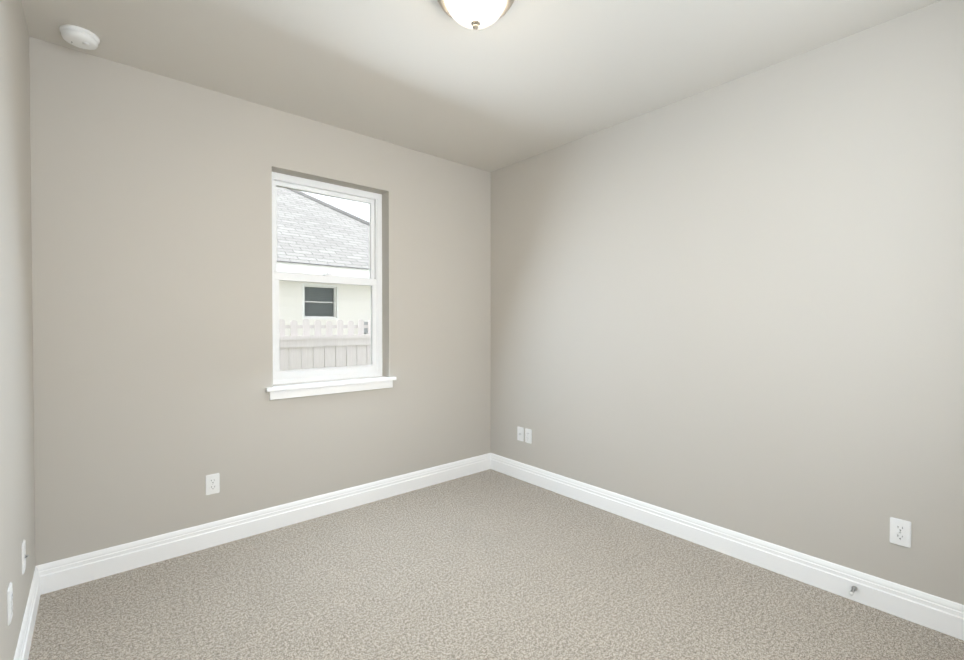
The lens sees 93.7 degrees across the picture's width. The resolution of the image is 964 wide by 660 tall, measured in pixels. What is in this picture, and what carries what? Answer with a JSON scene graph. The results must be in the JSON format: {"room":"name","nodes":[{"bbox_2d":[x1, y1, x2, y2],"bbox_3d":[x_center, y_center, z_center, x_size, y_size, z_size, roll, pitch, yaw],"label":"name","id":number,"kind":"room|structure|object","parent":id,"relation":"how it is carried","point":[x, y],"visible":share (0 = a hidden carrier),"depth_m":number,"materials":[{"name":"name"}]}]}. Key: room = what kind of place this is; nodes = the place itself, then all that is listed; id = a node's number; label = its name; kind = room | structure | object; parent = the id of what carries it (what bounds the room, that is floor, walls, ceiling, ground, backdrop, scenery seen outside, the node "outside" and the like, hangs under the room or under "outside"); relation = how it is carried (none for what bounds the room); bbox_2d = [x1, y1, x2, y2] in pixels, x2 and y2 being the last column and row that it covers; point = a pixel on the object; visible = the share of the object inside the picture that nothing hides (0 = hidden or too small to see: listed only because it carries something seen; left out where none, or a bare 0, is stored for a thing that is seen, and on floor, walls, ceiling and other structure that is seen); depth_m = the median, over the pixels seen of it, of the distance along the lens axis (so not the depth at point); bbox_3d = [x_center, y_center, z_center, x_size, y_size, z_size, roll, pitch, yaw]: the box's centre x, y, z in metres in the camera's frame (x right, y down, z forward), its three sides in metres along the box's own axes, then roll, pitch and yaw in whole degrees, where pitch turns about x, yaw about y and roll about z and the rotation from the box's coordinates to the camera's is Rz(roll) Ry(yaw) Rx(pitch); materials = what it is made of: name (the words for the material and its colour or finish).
{"room":"empty bedroom","nodes":[
{"label":"empty bedroom","id":0,"kind":"room"},
{"bbox_2d":[0,0,35,659],"bbox_3d":[-1.127,-0.043,0.856,0.150,2.700,3.680,-1,1,-41],"label":"wall","id":1,"kind":"structure","parent":0,"point":[17,501],"depth_m":1.70,"materials":[{"name":"grey paint"}]},
{"bbox_2d":[7,582,12,625],"bbox_3d":[-1.576,0.914,1.510,0.009,0.118,0.072,-1,1,-41],"label":"outlet","id":2,"kind":"object","parent":1,"relation":"attached to","point":[9,603],"visible":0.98,"depth_m":1.49,"materials":[{"name":"white plastic"}]},
{"bbox_2d":[22,539,28,574],"bbox_3d":[-1.834,0.910,1.816,0.017,0.118,0.072,-1,1,-41],"label":"outlet","id":3,"kind":"object","parent":1,"relation":"attached to","point":[24,555],"visible":0.98,"depth_m":1.80,"materials":[{"name":"white plastic"}]},
{"bbox_2d":[14,563,45,659],"bbox_3d":[-1.064,1.235,0.926,0.017,0.142,3.380,-1,1,-41],"label":"baseboard","id":4,"kind":"structure","parent":1,"relation":"attached to","point":[38,585],"depth_m":1.91,"materials":[{"name":"white paint"}]},
{"bbox_2d":[29,36,490,565],"bbox_3d":[-1.096,-0.072,3.213,2.975,2.700,0.150,-1,1,-41],"label":"wall","id":5,"kind":"structure","parent":0,"point":[151,220],"depth_m":2.64,"materials":[{"name":"grey paint"}]},
{"bbox_2d":[206,473,219,494],"bbox_3d":[-1.601,0.916,2.685,0.072,0.118,0.009,-1,1,-41],"label":"outlet","id":6,"kind":"object","parent":5,"relation":"attached to","point":[212,483],"visible":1,"depth_m":2.68,"materials":[{"name":"white plastic"}]},
{"bbox_2d":[46,453,489,592],"bbox_3d":[-1.043,1.208,3.163,2.910,0.142,0.017,-1,1,-41],"label":"baseboard","id":7,"kind":"structure","parent":5,"relation":"attached to","point":[79,569],"depth_m":2.76,"materials":[{"name":"white paint"}]},
{"bbox_2d":[265,172,395,399],"bbox_3d":[-1.077,-0.305,3.228,0.929,1.495,0.219,-1,1,-41],"label":"window","id":8,"kind":"structure","parent":5,"relation":"in","point":[290,384],"depth_m":3.25,"materials":[{"name":"white plastic"}]},
{"bbox_2d":[21,0,941,171],"bbox_3d":[0.057,-1.481,1.859,3.275,0.150,3.680,-1,1,-41],"label":"ceiling","id":9,"kind":"structure","parent":0,"point":[519,80],"depth_m":2.31,"materials":[{"name":"white paint"}]},
{"bbox_2d":[59,24,99,49],"bbox_3d":[-1.916,-1.385,2.153,0.144,0.048,0.144,-1,1,-41],"label":"smoke detector","id":10,"kind":"object","parent":9,"relation":"attached to","point":[79,37],"visible":1,"depth_m":2.12,"materials":[{"name":"white plastic"}]},
{"bbox_2d":[437,0,513,29],"bbox_3d":[-0.026,-1.325,1.867,0.332,0.162,0.332,-1,1,-41],"label":"ceiling light","id":11,"kind":"object","parent":9,"relation":"attached to","point":[475,14],"visible":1,"depth_m":1.84,"materials":[{"name":"white glass"}]},
{"bbox_2d":[28,469,963,659],"bbox_3d":[0.057,1.354,1.894,3.275,0.120,3.680,-1,1,-41],"label":"floor","id":12,"kind":"structure","parent":0,"point":[489,564],"depth_m":2.16,"materials":[{"name":"carpet"}]},
{"bbox_2d":[491,0,963,604],"bbox_3d":[1.240,-0.068,2.897,0.150,2.700,3.680,-1,1,-41],"label":"wall","id":13,"kind":"structure","parent":0,"point":[737,304],"depth_m":2.43,"materials":[{"name":"grey paint"}]},
{"bbox_2d":[517,426,523,440],"bbox_3d":[0.323,0.885,3.844,0.017,0.118,0.072,-1,1,-41],"label":"outlet","id":14,"kind":"object","parent":13,"relation":"attached to","point":[520,433],"visible":1,"depth_m":3.84,"materials":[{"name":"white plastic"}]},
{"bbox_2d":[525,428,531,443],"bbox_3d":[0.386,0.886,3.777,0.009,0.118,0.072,-1,1,-41],"label":"outlet","id":15,"kind":"object","parent":13,"relation":"attached to","point":[528,435],"visible":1,"depth_m":3.77,"materials":[{"name":"white plastic"}]},
{"bbox_2d":[490,453,963,640],"bbox_3d":[1.177,1.211,2.858,0.017,0.142,3.380,-1,1,-41],"label":"baseboard","id":16,"kind":"structure","parent":13,"relation":"attached to","point":[940,614],"depth_m":2.43,"materials":[{"name":"white paint"}]},
{"bbox_2d":[849,585,856,595],"bbox_3d":[1.746,1.229,2.127,0.077,0.023,0.023,-1,1,-41],"label":"doorstop","id":17,"kind":"object","parent":16,"relation":"attached to","point":[853,590],"visible":0.98,"depth_m":2.13,"materials":[{"name":"silver metal"}]},
{"bbox_2d":[890,517,910,547],"bbox_3d":[1.886,0.913,2.037,0.009,0.118,0.072,-1,1,-41],"label":"outlet","id":18,"kind":"object","parent":13,"relation":"attached to","point":[900,532],"visible":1,"depth_m":2.04,"materials":[{"name":"white plastic"}]},
{"label":"outside","id":19,"kind":"structure","parent":0,"visible":0},
{"bbox_3d":[-10.020,1.585,23.190,65.000,0.200,41.710,-1,1,-41],"label":"ground","id":20,"kind":"structure","parent":19,"visible":0},
{"bbox_2d":[276,187,370,359],"bbox_3d":[-11.857,-1.660,8.075,21.575,6.858,12.002,-1,1,-41],"label":"neighbouring house","id":21,"kind":"structure","parent":20,"relation":"on","point":[329,220],"depth_m":8.74,"materials":[{"name":"white"}]},
{"bbox_2d":[279,319,370,382],"bbox_3d":[-1.339,0.824,6.228,18.010,1.935,0.138,-1,1,-41],"label":"fence","id":22,"kind":"object","parent":20,"relation":"on","point":[328,338],"depth_m":5.62,"materials":[{"name":"white wood"}]}
]}

